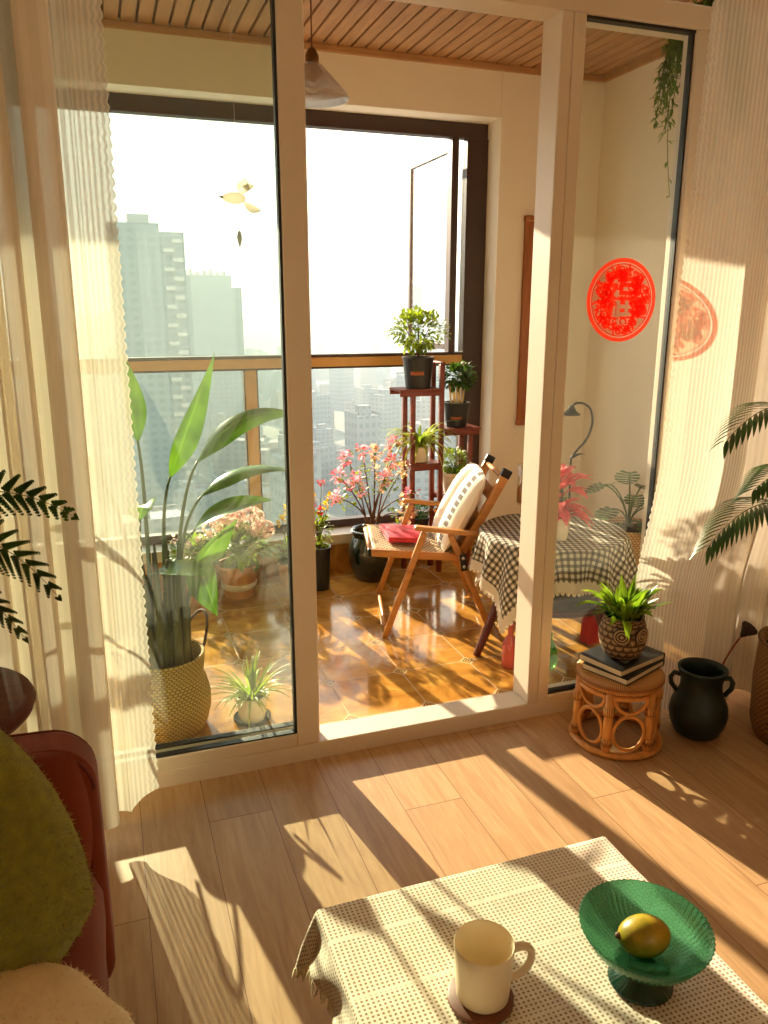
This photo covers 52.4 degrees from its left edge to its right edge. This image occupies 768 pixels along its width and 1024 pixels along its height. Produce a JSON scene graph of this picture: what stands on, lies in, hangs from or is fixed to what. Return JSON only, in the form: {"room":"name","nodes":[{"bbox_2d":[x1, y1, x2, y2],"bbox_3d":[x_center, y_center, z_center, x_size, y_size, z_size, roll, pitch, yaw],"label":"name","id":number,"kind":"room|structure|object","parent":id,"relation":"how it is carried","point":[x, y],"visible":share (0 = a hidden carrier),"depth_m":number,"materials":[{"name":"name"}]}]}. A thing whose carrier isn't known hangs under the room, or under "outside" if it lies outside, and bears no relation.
{"room":"living room","nodes":[
{"label":"living room","id":0,"kind":"room"},
{"bbox_2d":[149,609,210,744],"bbox_3d":[-0.773,0.589,2.762,0.343,0.377,0.342,-5,15,-19],"label":"basket","id":1,"kind":"object","parent":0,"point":[181,704],"depth_m":2.66,"materials":[{"name":"wicker"}]},
{"bbox_2d":[101,17,604,520],"bbox_3d":[-1.006,-1.032,3.989,4.655,2.900,0.240,-5,15,-19],"label":"wall","id":2,"kind":"structure","parent":0,"point":[137,62],"depth_m":4.24,"materials":[{"name":"paint"}]},
{"bbox_2d":[108,92,488,545],"bbox_3d":[-1.428,-0.975,4.250,4.018,2.230,0.690,-5,15,-19],"label":"window","id":3,"kind":"structure","parent":2,"relation":"in","point":[474,136],"depth_m":4.33,"materials":[{"name":"brown metal"}]},
{"bbox_2d":[142,520,485,563],"bbox_3d":[-1.310,0.217,4.215,4.018,0.060,0.255,-5,15,-19],"label":"trim","id":4,"kind":"structure","parent":2,"relation":"attached to","point":[340,535],"depth_m":4.40,"materials":[{"name":"stone"}]},
{"bbox_2d":[101,18,673,82],"bbox_3d":[-0.677,-1.995,2.781,4.655,0.030,1.730,-5,15,-19],"label":"trim","id":5,"kind":"structure","parent":2,"relation":"attached to","point":[107,23],"depth_m":3.85,"materials":[{"name":"brown wood"}]},
{"bbox_2d":[515,215,534,424],"bbox_3d":[0.847,-1.088,4.505,0.132,1.170,0.028,-5,15,-19],"label":"wall panel","id":6,"kind":"object","parent":2,"relation":"attached to","point":[529,220],"visible":0.5,"depth_m":4.47,"materials":[{"name":"brown wood"}]},
{"bbox_2d":[161,554,599,738],"bbox_3d":[-0.683,0.658,3.486,4.655,0.120,1.748,-5,15,-19],"label":"floor","id":7,"kind":"structure","parent":0,"point":[427,658],"depth_m":3.50,"materials":[{"name":"orange tile"}]},
{"bbox_2d":[167,532,219,602],"bbox_3d":[-0.962,0.272,4.022,0.318,0.360,0.272,-5,15,-19],"label":"potted flowers","id":8,"kind":"object","parent":7,"relation":"on","point":[196,540],"visible":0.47,"depth_m":3.95,"materials":[{"name":"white plant"}]},
{"bbox_2d":[126,353,284,744],"bbox_3d":[-0.765,0.116,2.616,1.049,1.365,0.356,-7,16,-26],"label":"potted plant","id":9,"kind":"object","parent":7,"relation":"on","point":[181,704],"visible":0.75,"depth_m":2.64,"materials":[{"name":"plant"}]},
{"bbox_2d":[216,558,259,599],"bbox_3d":[-0.760,0.348,4.085,0.226,0.180,0.226,-5,15,-19],"label":"pot","id":10,"kind":"object","parent":7,"relation":"on","point":[237,585],"depth_m":4.01,"materials":[{"name":"ceramic"}]},
{"bbox_2d":[200,506,280,599],"bbox_3d":[-0.761,0.210,4.040,0.398,0.470,0.408,-12,19,-39],"label":"hydrangea","id":11,"kind":"object","parent":7,"relation":"on","point":[238,572],"visible":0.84,"depth_m":4.00,"materials":[{"name":"pink plant"}]},
{"bbox_2d":[208,649,290,727],"bbox_3d":[-0.489,0.642,2.829,0.333,0.240,0.362,5,15,20],"label":"spider plant","id":12,"kind":"object","parent":7,"relation":"on","point":[251,699],"visible":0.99,"depth_m":2.80,"materials":[{"name":"green plant"}]},
{"bbox_2d":[273,504,288,586],"bbox_3d":[-0.514,0.164,4.205,0.196,0.476,0.176,-5,15,-19],"label":"potted flowers","id":13,"kind":"object","parent":7,"relation":"on","point":[282,563],"visible":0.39,"depth_m":4.19,"materials":[{"name":"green plant"}]},
{"bbox_2d":[144,539,474,588],"bbox_3d":[-1.311,0.320,4.243,4.018,0.155,0.212,-5,15,-19],"label":"curb","id":14,"kind":"object","parent":7,"relation":"on","point":[339,559],"depth_m":4.38,"materials":[{"name":"orange tile"}]},
{"bbox_2d":[314,479,334,590],"bbox_3d":[-0.350,0.120,4.131,0.170,0.598,0.183,11,18,36],"label":"potted flowers","id":15,"kind":"object","parent":7,"relation":"on","point":[323,550],"visible":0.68,"depth_m":4.12,"materials":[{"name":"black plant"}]},
{"bbox_2d":[329,435,420,582],"bbox_3d":[-0.059,-0.018,4.280,0.538,0.791,0.268,-5,15,-19],"label":"bougainvillea","id":16,"kind":"object","parent":7,"relation":"on","point":[365,568],"visible":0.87,"depth_m":4.24,"materials":[{"name":"pink plant"}]},
{"bbox_2d":[348,523,394,582],"bbox_3d":[-0.070,0.228,4.340,0.260,0.285,0.260,-5,15,-19],"label":"jar","id":17,"kind":"object","parent":16,"relation":"on","point":[365,568],"depth_m":4.25,"materials":[{"name":"black ceramic"}]},
{"bbox_2d":[389,360,480,574],"bbox_3d":[0.281,-0.245,4.377,0.482,1.182,0.173,-5,15,-19],"label":"plant stand","id":18,"kind":"object","parent":7,"relation":"on","point":[433,391],"visible":0.58,"depth_m":4.29,"materials":[{"name":"red wood"}]},
{"bbox_2d":[384,305,450,388],"bbox_3d":[0.179,-0.883,4.171,0.377,0.435,0.307,-4,15,-16],"label":"potted shrub","id":19,"kind":"object","parent":18,"relation":"on","point":[417,369],"visible":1,"depth_m":4.13,"materials":[{"name":"green plant"}]},
{"bbox_2d":[383,420,459,474],"bbox_3d":[0.196,-0.375,4.302,0.431,0.280,0.468,-4,15,-16],"label":"spider plant","id":20,"kind":"object","parent":18,"relation":"on","point":[421,440],"visible":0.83,"depth_m":4.25,"materials":[{"name":"green plant"}]},
{"bbox_2d":[415,504,432,525],"bbox_3d":[0.199,0.022,4.415,0.145,0.169,0.144,-5,15,-19],"label":"potted shrub","id":21,"kind":"object","parent":18,"relation":"on","point":[421,519],"visible":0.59,"depth_m":4.38,"materials":[{"name":"green plant"}]},
{"bbox_2d":[415,515,428,525],"bbox_3d":[0.202,0.066,4.425,0.110,0.080,0.110,-5,15,-19],"label":"pot","id":22,"kind":"object","parent":21,"relation":"on","point":[424,519],"depth_m":4.38,"materials":[{"name":"black plastic"}]},
{"bbox_2d":[437,447,473,493],"bbox_3d":[0.393,-0.240,4.421,0.224,0.270,0.206,-5,15,-19],"label":"potted shrub","id":23,"kind":"object","parent":18,"relation":"on","point":[449,473],"visible":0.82,"depth_m":4.38,"materials":[{"name":"green plant"}]},
{"bbox_2d":[443,470,459,493],"bbox_3d":[0.397,-0.169,4.435,0.154,0.125,0.154,-5,15,-19],"label":"pot","id":24,"kind":"object","parent":23,"relation":"on","point":[448,475],"depth_m":4.38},
{"bbox_2d":[444,400,469,427],"bbox_3d":[0.403,-0.545,4.340,0.150,0.135,0.150,-5,15,-19],"label":"pot","id":25,"kind":"object","parent":18,"relation":"on","point":[457,410],"depth_m":4.29,"materials":[{"name":"black plastic"}]},
{"bbox_2d":[436,359,479,427],"bbox_3d":[0.406,-0.656,4.311,0.247,0.365,0.229,-7,16,-26],"label":"potted shrub","id":26,"kind":"object","parent":18,"relation":"on","point":[457,409],"visible":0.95,"depth_m":4.28,"materials":[{"name":"green plant"}]},
{"bbox_2d":[363,453,512,637],"bbox_3d":[0.236,0.135,3.749,0.654,0.769,0.563,-1,15,-4],"label":"folding chair","id":27,"kind":"object","parent":7,"relation":"on","point":[377,544],"visible":0.8,"depth_m":3.56,"materials":[{"name":"brown wood"}]},
{"bbox_2d":[379,524,424,542],"bbox_3d":[0.085,0.102,3.741,0.176,0.038,0.240,-3,15,-10],"label":"notebook","id":28,"kind":"object","parent":27,"relation":"on","point":[402,533],"visible":0.82,"depth_m":3.70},
{"bbox_2d":[432,462,485,550],"bbox_3d":[0.351,-0.033,3.714,0.226,0.372,0.410,-2,15,-7],"label":"cushion","id":29,"kind":"object","parent":27,"relation":"on","point":[460,501],"visible":0.91,"depth_m":3.57,"materials":[{"name":"fabric"}]},
{"bbox_2d":[501,622,514,669],"bbox_3d":[0.526,0.554,3.251,0.066,0.197,0.066,-5,15,-19],"label":"bottle","id":30,"kind":"object","parent":7,"relation":"on","point":[508,645],"visible":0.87,"depth_m":3.23,"materials":[{"name":"red glass"}]},
{"bbox_2d":[473,593,605,656],"bbox_3d":[0.742,0.330,3.506,0.607,0.520,0.629,3,15,13],"label":"round table","id":31,"kind":"object","parent":7,"relation":"on","point":[564,607],"visible":0.22,"depth_m":3.34,"materials":[{"name":"red wood"}]},
{"bbox_2d":[468,513,636,633],"bbox_3d":[0.742,0.253,3.471,0.732,0.361,0.732,-1,15,-4],"label":"checked cloth","id":32,"kind":"object","parent":31,"relation":"on","point":[605,551],"visible":0.67,"depth_m":3.23,"materials":[{"name":"fabric"}]},
{"bbox_2d":[557,463,594,540],"bbox_3d":[0.720,-0.042,3.246,0.302,0.317,0.289,-5,15,-19],"label":"plant","id":33,"kind":"object","parent":32,"relation":"on","point":[565,507],"visible":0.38,"depth_m":3.20,"materials":[{"name":"pink plant"}]},
{"bbox_2d":[553,593,602,610],"bbox_3d":[0.742,0.363,3.499,0.500,0.015,0.500,-5,15,-19],"label":"shelf","id":34,"kind":"object","parent":31,"relation":"attached to","point":[560,603],"depth_m":3.35,"materials":[{"name":"grey wood"}]},
{"bbox_2d":[549,632,557,670],"bbox_3d":[0.678,0.578,3.246,0.092,0.154,0.092,-5,15,-19],"label":"glass vase","id":35,"kind":"object","parent":7,"relation":"on","point":[553,650],"visible":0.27,"depth_m":3.22,"materials":[{"name":"green"}]},
{"bbox_2d":[564,402,593,498],"bbox_3d":[0.939,-0.048,3.947,0.220,1.016,0.220,-5,15,-19],"label":"gooseneck lamp","id":36,"kind":"object","parent":7,"relation":"on","point":[571,411],"visible":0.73,"depth_m":3.87,"materials":[{"name":"metal"}]},
{"bbox_2d":[580,615,598,644],"bbox_3d":[0.945,0.504,3.517,0.100,0.163,0.057,-8,17,-28],"label":"paper bag","id":37,"kind":"object","parent":7,"relation":"on","point":[589,626],"visible":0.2,"depth_m":3.49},
{"bbox_2d":[584,470,645,570],"bbox_3d":[1.212,0.124,3.892,0.450,0.711,0.477,-5,15,-19],"label":"monstera","id":38,"kind":"object","parent":7,"relation":"on","point":[632,525],"visible":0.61,"depth_m":3.78,"materials":[{"name":"green plant"}]},
{"bbox_2d":[100,0,713,75],"bbox_3d":[-0.677,-2.106,2.752,4.655,0.200,1.730,-5,15,-19],"label":"ceiling","id":39,"kind":"structure","parent":0,"point":[385,25],"depth_m":3.56,"materials":[{"name":"brown wood"}]},
{"bbox_2d":[219,5,261,246],"bbox_3d":[-0.521,-1.464,2.724,0.152,1.030,0.046,-8,16,-28],"label":"mobile","id":40,"kind":"object","parent":39,"relation":"hanging from","point":[243,186],"visible":1,"depth_m":2.79,"materials":[{"name":"white paper"}]},
{"bbox_2d":[304,0,348,107],"bbox_3d":[-0.274,-1.811,2.938,0.279,0.465,0.279,-5,15,-19],"label":"pendant lamp","id":41,"kind":"object","parent":39,"relation":"hanging from","point":[322,90],"visible":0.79,"depth_m":2.93,"materials":[{"name":"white glass"}]},
{"bbox_2d":[305,46,318,61],"bbox_3d":[-0.274,-1.728,2.959,0.052,0.065,0.052,-5,15,-19],"label":"socket","id":42,"kind":"object","parent":41,"relation":"attached to","point":[311,55],"depth_m":2.94,"materials":[{"name":"gold metal"}]},
{"bbox_2d":[650,0,713,197],"bbox_3d":[1.191,-1.599,2.886,0.362,0.841,0.370,0,15,-1],"label":"hanging plant","id":43,"kind":"object","parent":39,"relation":"hanging from","point":[669,64],"visible":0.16,"depth_m":2.92,"materials":[{"name":"green plant"}]},
{"bbox_2d":[402,356,433,388],"bbox_3d":[0.183,-0.753,4.206,0.174,0.165,0.174,-5,15,-19],"label":"pot","id":44,"kind":"object","parent":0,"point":[417,369],"depth_m":4.15,"materials":[{"name":"black plastic"}]},
{"bbox_2d":[104,689,767,1023],"bbox_3d":[0.508,1.446,0.439,5.400,0.120,4.980,-5,15,-19],"label":"floor","id":45,"kind":"structure","parent":0,"point":[218,885],"depth_m":2.21,"materials":[{"name":"brown wood"}]},
{"bbox_2d":[0,667,35,734],"bbox_3d":[-1.003,0.722,1.765,0.456,0.618,0.456,-5,15,-19],"label":"side table","id":46,"kind":"object","parent":45,"relation":"on","point":[17,693],"visible":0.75,"depth_m":1.73,"materials":[{"name":"brown wood"}]},
{"bbox_2d":[0,469,79,643],"bbox_3d":[-1.012,0.144,1.555,0.735,0.605,0.403,-11,18,-36],"label":"potted fern","id":47,"kind":"object","parent":46,"relation":"on","point":[20,489],"visible":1,"depth_m":1.61,"materials":[{"name":"green plant"}]},
{"bbox_2d":[9,730,115,996],"bbox_3d":[-0.721,0.916,0.653,0.930,0.800,1.840,-5,15,-19],"label":"sofa","id":48,"kind":"object","parent":45,"relation":"on","point":[93,952],"visible":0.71,"depth_m":1.50,"materials":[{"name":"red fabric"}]},
{"bbox_2d":[0,727,97,971],"bbox_3d":[-0.685,0.533,1.110,0.520,0.488,0.285,-5,15,-18],"label":"cushion","id":49,"kind":"object","parent":48,"relation":"on","point":[47,898],"visible":0.87,"depth_m":1.10,"materials":[{"name":"fabric"}]},
{"bbox_2d":[26,751,92,872],"bbox_3d":[-0.732,0.584,1.357,0.420,0.270,0.173,-6,16,-23],"label":"cushion","id":50,"kind":"object","parent":48,"relation":"on","point":[61,767],"visible":0.27,"depth_m":1.41,"materials":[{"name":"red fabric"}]},
{"bbox_2d":[0,962,135,1023],"bbox_3d":[-0.552,0.729,0.863,0.565,0.212,0.569,-5,15,-19],"label":"cushion","id":51,"kind":"object","parent":48,"relation":"on","point":[44,992],"visible":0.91,"depth_m":1.02,"materials":[{"name":"fabric"}]},
{"bbox_2d":[60,871,106,994],"bbox_3d":[-0.761,0.864,1.068,0.720,0.168,0.801,-5,15,-19],"label":"seat cushion","id":52,"kind":"object","parent":48,"relation":"on","point":[88,953],"depth_m":1.33,"materials":[{"name":"red leather"}]},
{"bbox_2d":[157,680,616,788],"bbox_3d":[-0.638,0.827,2.517,3.605,0.078,0.110,-5,15,-19],"label":"sill","id":53,"kind":"structure","parent":45,"relation":"on","point":[357,734],"depth_m":2.71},
{"bbox_2d":[155,0,319,752],"bbox_3d":[-0.737,-0.293,2.209,1.088,2.246,0.042,-5,15,-19],"label":"door","id":54,"kind":"structure","parent":53,"relation":"on","point":[220,737],"depth_m":2.52,"materials":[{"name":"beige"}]},
{"bbox_2d":[156,0,318,771],"bbox_3d":[-0.703,-0.283,2.169,1.023,2.246,0.042,-5,15,-19],"label":"door","id":55,"kind":"structure","parent":53,"relation":"on","point":[286,19],"depth_m":2.29,"materials":[{"name":"beige wood"}]},
{"bbox_2d":[513,10,709,703],"bbox_3d":[0.783,-0.424,2.712,0.590,2.246,0.112,-5,15,-19],"label":"door","id":56,"kind":"structure","parent":53,"relation":"on","point":[564,33],"depth_m":2.57,"materials":[{"name":"beige wood"}]},
{"bbox_2d":[569,660,664,760],"bbox_3d":[0.808,0.662,2.703,0.315,0.262,0.315,2,15,7],"label":"rattan stool","id":57,"kind":"object","parent":45,"relation":"on","point":[649,688],"visible":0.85,"depth_m":2.59,"materials":[{"name":"wicker"}]},
{"bbox_2d":[582,659,664,685],"bbox_3d":[0.822,0.521,2.676,0.235,0.021,0.175,-12,19,-40],"label":"book","id":58,"kind":"object","parent":57,"relation":"on","point":[631,678],"visible":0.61,"depth_m":2.60,"materials":[{"name":"paper"}]},
{"bbox_2d":[579,645,664,677],"bbox_3d":[0.820,0.496,2.688,0.240,0.022,0.178,-11,18,-35],"label":"book","id":59,"kind":"object","parent":58,"relation":"on","point":[595,656],"visible":0.7,"depth_m":2.63,"materials":[{"name":"paper"}]},
{"bbox_2d":[575,572,671,660],"bbox_3d":[0.813,0.354,2.650,0.249,0.270,0.269,-7,16,-26],"label":"potted plant","id":60,"kind":"object","parent":59,"relation":"on","point":[623,632],"visible":1,"depth_m":2.60,"materials":[{"name":"plant"}]},
{"bbox_2d":[668,657,735,741],"bbox_3d":[1.106,0.659,2.736,0.197,0.253,0.197,-3,15,-12],"label":"jar","id":61,"kind":"object","parent":45,"relation":"on","point":[698,707],"visible":1,"depth_m":2.68,"materials":[{"name":"black ceramic"}]},
{"bbox_2d":[716,621,757,676],"bbox_3d":[1.209,0.552,2.746,0.199,0.338,0.062,-5,15,-19],"label":"pod","id":62,"kind":"object","parent":61,"relation":"in","point":[747,629],"visible":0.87,"depth_m":2.72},
{"bbox_2d":[689,402,767,744],"bbox_3d":[1.526,0.191,2.437,1.100,1.309,0.812,5,15,19],"label":"potted palm","id":63,"kind":"object","parent":45,"relation":"on","point":[758,711],"visible":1,"depth_m":2.31,"materials":[{"name":"green plant"}]},
{"bbox_2d":[749,626,767,744],"bbox_3d":[1.480,0.619,2.696,0.380,0.352,0.380,-5,15,-19],"label":"basket","id":64,"kind":"object","parent":45,"relation":"on","point":[758,711],"depth_m":2.69,"materials":[{"name":"brown wicker"}]},
{"bbox_3d":[0.331,1.006,1.126,0.596,0.388,0.956,-5,15,-19],"label":"coffee table","id":65,"kind":"object","parent":45,"relation":"on","visible":0},
{"bbox_2d":[292,837,767,1023],"bbox_3d":[0.320,0.900,1.105,0.685,0.184,1.056,-5,15,-19],"label":"table cloth","id":66,"kind":"object","parent":65,"relation":"on","point":[387,957],"visible":0.86,"depth_m":1.33,"materials":[{"name":"fabric"}]},
{"bbox_2d":[448,977,513,1023],"bbox_3d":[0.152,0.766,1.232,0.104,0.010,0.104,-5,15,-19],"label":"coaster","id":67,"kind":"object","parent":66,"relation":"on","point":[462,1012],"visible":0.38,"depth_m":1.20,"materials":[{"name":"brown wood"}]},
{"bbox_2d":[454,920,534,1014],"bbox_3d":[0.166,0.715,1.215,0.118,0.098,0.094,7,16,24],"label":"mug","id":68,"kind":"object","parent":67,"relation":"on","point":[484,950],"visible":1,"depth_m":1.21,"materials":[{"name":"beige ceramic"}]},
{"bbox_2d":[579,879,715,1006],"bbox_3d":[0.416,0.709,1.254,0.208,0.109,0.208,-8,16,-28],"label":"pedestal bowl","id":69,"kind":"object","parent":66,"relation":"on","point":[646,982],"visible":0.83,"depth_m":1.26,"materials":[{"name":"green glass"}]},
{"bbox_2d":[615,913,670,957],"bbox_3d":[0.414,0.679,1.250,0.089,0.062,0.064,-1,15,-3],"label":"lemon","id":70,"kind":"object","parent":69,"relation":"in","point":[641,935],"visible":1,"depth_m":1.23,"materials":[{"name":"food"}]},
{"bbox_2d":[389,0,712,40],"bbox_3d":[-0.638,-1.418,1.936,3.605,0.068,0.110,-5,15,-19],"label":"header","id":71,"kind":"structure","parent":0,"point":[670,13],"depth_m":2.34,"materials":[{"name":"paint"}]},
{"bbox_2d":[602,516,642,570],"bbox_3d":[1.218,0.263,3.943,0.330,0.416,0.330,-5,15,-19],"label":"basket","id":72,"kind":"object","parent":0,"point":[634,534],"depth_m":3.87,"materials":[{"name":"beige wicker"}]},
{"bbox_2d":[578,56,681,518],"bbox_3d":[1.521,-1.029,3.978,0.100,2.900,1.990,-5,15,-19],"label":"wall","id":73,"kind":"structure","parent":0,"point":[633,205],"depth_m":4.30,"materials":[{"name":"paint"}]},
{"bbox_3d":[0.535,-1.333,-0.357,5.400,0.100,4.820,-5,15,-19],"label":"ceiling","id":74,"kind":"structure","parent":0,"visible":0},
{"bbox_3d":[-0.041,-1.803,1.820,4.800,0.080,0.200,-5,15,-19],"label":"trim","id":75,"kind":"structure","parent":74,"relation":"attached to","visible":0},
{"bbox_2d":[0,0,158,829],"bbox_3d":[-1.228,-0.371,1.723,1.279,2.645,0.096,-5,15,-19],"label":"curtain","id":76,"kind":"object","parent":75,"relation":"hanging from","point":[66,421],"visible":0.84,"depth_m":1.90,"materials":[{"name":"white fabric"}]},
{"bbox_2d":[632,0,767,709],"bbox_3d":[1.516,-0.600,2.645,1.296,2.663,0.195,-5,15,-17],"label":"curtain","id":77,"kind":"object","parent":75,"relation":"hanging from","point":[719,365],"visible":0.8,"depth_m":2.51,"materials":[{"name":"white fabric"}]},
{"label":"outside","id":78,"kind":"structure","parent":0,"visible":0},
{"bbox_2d":[198,350,443,517],"bbox_3d":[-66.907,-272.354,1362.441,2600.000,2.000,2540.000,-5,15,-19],"label":"ground","id":79,"kind":"structure","parent":78,"point":[270,430],"depth_m":484.12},
{"bbox_2d":[116,213,198,506],"bbox_3d":[-87.047,-54.039,295.622,26.000,109.500,20.800,-5,15,-19],"label":"tower block","id":80,"kind":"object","parent":79,"relation":"on","point":[152,261],"visible":0.74,"depth_m":284.32,"materials":[{"name":"concrete"}]},
{"bbox_2d":[138,503,195,534],"bbox_3d":[-67.058,8.925,228.743,20.562,21.072,14.954,-8,16,-27],"label":"building","id":81,"kind":"structure","parent":79,"relation":"on","point":[173,512],"depth_m":223.58,"materials":[{"name":"concrete"}]},
{"bbox_2d":[173,480,212,529],"bbox_3d":[-61.600,1.444,253.087,10.655,23.369,9.133,-1,15,-4],"label":"building","id":82,"kind":"structure","parent":79,"relation":"on","point":[195,491],"depth_m":247.75,"materials":[{"name":"concrete"}]},
{"bbox_2d":[197,400,212,465],"bbox_3d":[-94.299,-40.849,395.795,10.948,33.798,10.947,0,15,0],"label":"building","id":83,"kind":"structure","parent":79,"relation":"on","point":[206,432],"depth_m":393.11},
{"bbox_2d":[186,269,243,415],"bbox_3d":[-113.408,-100.623,493.520,46.000,100.600,24.000,-5,15,-19],"label":"tower block","id":84,"kind":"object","parent":79,"relation":"on","point":[215,313],"visible":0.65,"depth_m":480.94,"materials":[{"name":"concrete"}]},
{"bbox_2d":[211,412,243,434],"bbox_3d":[-85.344,-43.935,431.603,23.736,21.841,10.955,0,15,-2],"label":"building","id":85,"kind":"structure","parent":79,"relation":"on","point":[221,417],"depth_m":425.05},
{"bbox_2d":[211,470,248,524],"bbox_3d":[-52.206,-3.248,271.700,11.189,23.133,13.054,-8,17,-29],"label":"building","id":86,"kind":"structure","parent":79,"relation":"on","point":[240,488],"depth_m":265.15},
{"bbox_2d":[212,435,265,476],"bbox_3d":[-64.548,-23.520,350.167,21.723,23.092,15.799,-1,15,-3],"label":"building","id":87,"kind":"structure","parent":79,"relation":"on","point":[232,456],"depth_m":341.95,"materials":[{"name":"concrete"}]},
{"bbox_2d":[260,370,268,400],"bbox_3d":[-109.049,-114.951,679.267,11.280,35.328,11.280,12,19,40],"label":"building","id":88,"kind":"structure","parent":79,"relation":"on","point":[264,373],"depth_m":678.07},
{"bbox_2d":[268,370,281,397],"bbox_3d":[-101.740,-117.642,710.250,16.675,25.023,16.675,12,19,39],"label":"building","id":89,"kind":"structure","parent":79,"relation":"on","point":[274,377],"depth_m":701.99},
{"bbox_2d":[260,440,313,482],"bbox_3d":[-37.611,-12.797,297.315,21.922,28.795,15.943,-1,15,-3],"label":"building","id":90,"kind":"structure","parent":79,"relation":"on","point":[265,447],"depth_m":288.94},
{"bbox_2d":[262,483,323,520],"bbox_3d":[-29.904,2.789,245.381,20.903,24.622,15.202,0,15,0],"label":"building","id":91,"kind":"structure","parent":79,"relation":"on","point":[265,486],"depth_m":237.27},
{"bbox_2d":[269,441,321,522],"bbox_3d":[-23.591,2.355,210.603,10.770,42.878,10.770,-7,16,-25],"label":"building","id":92,"kind":"structure","parent":79,"relation":"on","point":[276,455],"depth_m":205.09,"materials":[{"name":"concrete"}]},
{"bbox_2d":[315,341,326,353],"bbox_3d":[-81.223,-199.718,1001.987,11.336,37.857,11.336,-8,16,-27],"label":"building","id":93,"kind":"structure","parent":79,"relation":"on","point":[320,348],"depth_m":995.05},
{"bbox_2d":[312,391,331,426],"bbox_3d":[-40.248,-56.717,463.896,13.843,30.421,13.843,-8,17,-29],"label":"building","id":94,"kind":"structure","parent":79,"relation":"on","point":[321,404],"depth_m":457.24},
{"bbox_2d":[316,369,328,379],"bbox_3d":[-66.073,-161.193,893.318,30.638,17.679,12.616,-7,16,-26],"label":"building","id":95,"kind":"structure","parent":79,"relation":"on","point":[321,374],"depth_m":885.23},
{"bbox_2d":[313,423,333,446],"bbox_3d":[-34.301,-39.224,422.588,9.846,17.235,11.487,-8,17,-30],"label":"building","id":96,"kind":"structure","parent":79,"relation":"on","point":[323,433],"depth_m":417.64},
{"bbox_2d":[313,440,335,496],"bbox_3d":[-28.362,-18.782,332.074,10.422,22.978,12.159,12,19,38],"label":"building","id":97,"kind":"structure","parent":79,"relation":"on","point":[328,454],"depth_m":329.66,"materials":[{"name":"concrete"}]},
{"bbox_2d":[329,368,353,410],"bbox_3d":[-33.475,-98.880,615.186,13.752,36.299,13.752,13,19,41],"label":"building","id":98,"kind":"structure","parent":79,"relation":"on","point":[341,380],"depth_m":610.34,"materials":[{"name":"concrete"}]},
{"bbox_2d":[344,404,379,515],"bbox_3d":[-7.842,-16.875,283.008,9.393,43.855,9.393,-8,17,-29],"label":"building","id":99,"kind":"structure","parent":79,"relation":"on","point":[361,426],"depth_m":278.07,"materials":[{"name":"concrete"}]},
{"bbox_2d":[336,444,391,471],"bbox_3d":[-10.394,-28.575,392.025,12.196,11.919,29.619,13,19,41],"label":"building","id":100,"kind":"structure","parent":79,"relation":"on","point":[382,446],"depth_m":386.40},
{"bbox_2d":[359,341,370,352],"bbox_3d":[-22.198,-207.899,1034.411,16.743,37.460,16.743,-8,16,-27],"label":"building","id":101,"kind":"structure","parent":79,"relation":"on","point":[365,346],"depth_m":1024.88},
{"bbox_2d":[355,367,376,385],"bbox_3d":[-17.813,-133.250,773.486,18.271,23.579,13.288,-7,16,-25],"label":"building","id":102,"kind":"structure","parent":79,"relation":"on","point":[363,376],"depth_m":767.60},
{"bbox_2d":[354,385,377,411],"bbox_3d":[-11.847,-67.091,504.594,11.514,30.127,11.514,-7,16,-26],"label":"building","id":103,"kind":"structure","parent":79,"relation":"on","point":[361,395],"depth_m":497.78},
{"bbox_2d":[377,367,386,385],"bbox_3d":[-4.663,-143.491,824.279,11.191,17.975,13.056,-8,16,-28],"label":"building","id":104,"kind":"structure","parent":79,"relation":"on","point":[381,373],"depth_m":818.50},
{"bbox_2d":[380,459,387,506],"bbox_3d":[-3.210,-13.489,323.097,11.253,17.225,24.382,-7,16,-25],"label":"building","id":105,"kind":"structure","parent":79,"relation":"on","point":[384,494],"depth_m":312.88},
{"bbox_2d":[370,389,399,446],"bbox_3d":[0.603,-50.871,433.349,11.930,34.397,11.930,13,19,41],"label":"building","id":106,"kind":"structure","parent":79,"relation":"on","point":[388,404],"depth_m":427.65,"materials":[{"name":"concrete"}]},
{"bbox_2d":[388,445,437,512],"bbox_3d":[10.524,-6.559,265.992,17.239,32.401,17.239,-1,15,-2],"label":"building","id":107,"kind":"structure","parent":79,"relation":"on","point":[421,477],"depth_m":256.61,"materials":[{"name":"concrete"}]},
{"bbox_2d":[404,284,421,351],"bbox_3d":[23.770,-138.402,646.788,11.000,97.000,12.000,-5,15,-19],"label":"tower block","id":108,"kind":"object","parent":79,"relation":"on","point":[417,291],"visible":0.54,"depth_m":634.04,"materials":[{"name":"concrete"}]},
{"bbox_2d":[396,372,429,421],"bbox_3d":[19.385,-74.019,512.054,16.485,39.806,16.485,12,19,40],"label":"building","id":109,"kind":"structure","parent":79,"relation":"on","point":[400,378],"depth_m":506.36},
{"bbox_2d":[407,419,437,440],"bbox_3d":[20.783,-40.593,422.010,11.093,20.174,24.034,-7,16,-27],"label":"building","id":110,"kind":"structure","parent":79,"relation":"on","point":[425,423],"depth_m":414.49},
{"bbox_2d":[416,396,446,423],"bbox_3d":[27.830,-59.353,484.739,20.905,25.087,15.204,0,15,-2],"label":"building","id":111,"kind":"structure","parent":79,"relation":"on","point":[422,403],"depth_m":476.50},
{"bbox_2d":[443,435,455,467],"bbox_3d":[34.718,-31.905,387.897,10.126,20.435,11.814,-8,17,-29],"label":"building","id":112,"kind":"structure","parent":79,"relation":"on","point":[452,444],"depth_m":381.66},
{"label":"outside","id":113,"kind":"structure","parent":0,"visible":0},
{"bbox_2d":[243,311,458,352],"bbox_3d":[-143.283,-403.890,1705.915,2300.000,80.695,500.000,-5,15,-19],"label":"hills","id":114,"kind":"structure","parent":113,"point":[343,331],"depth_m":1621.05,"materials":[{"name":"white"}]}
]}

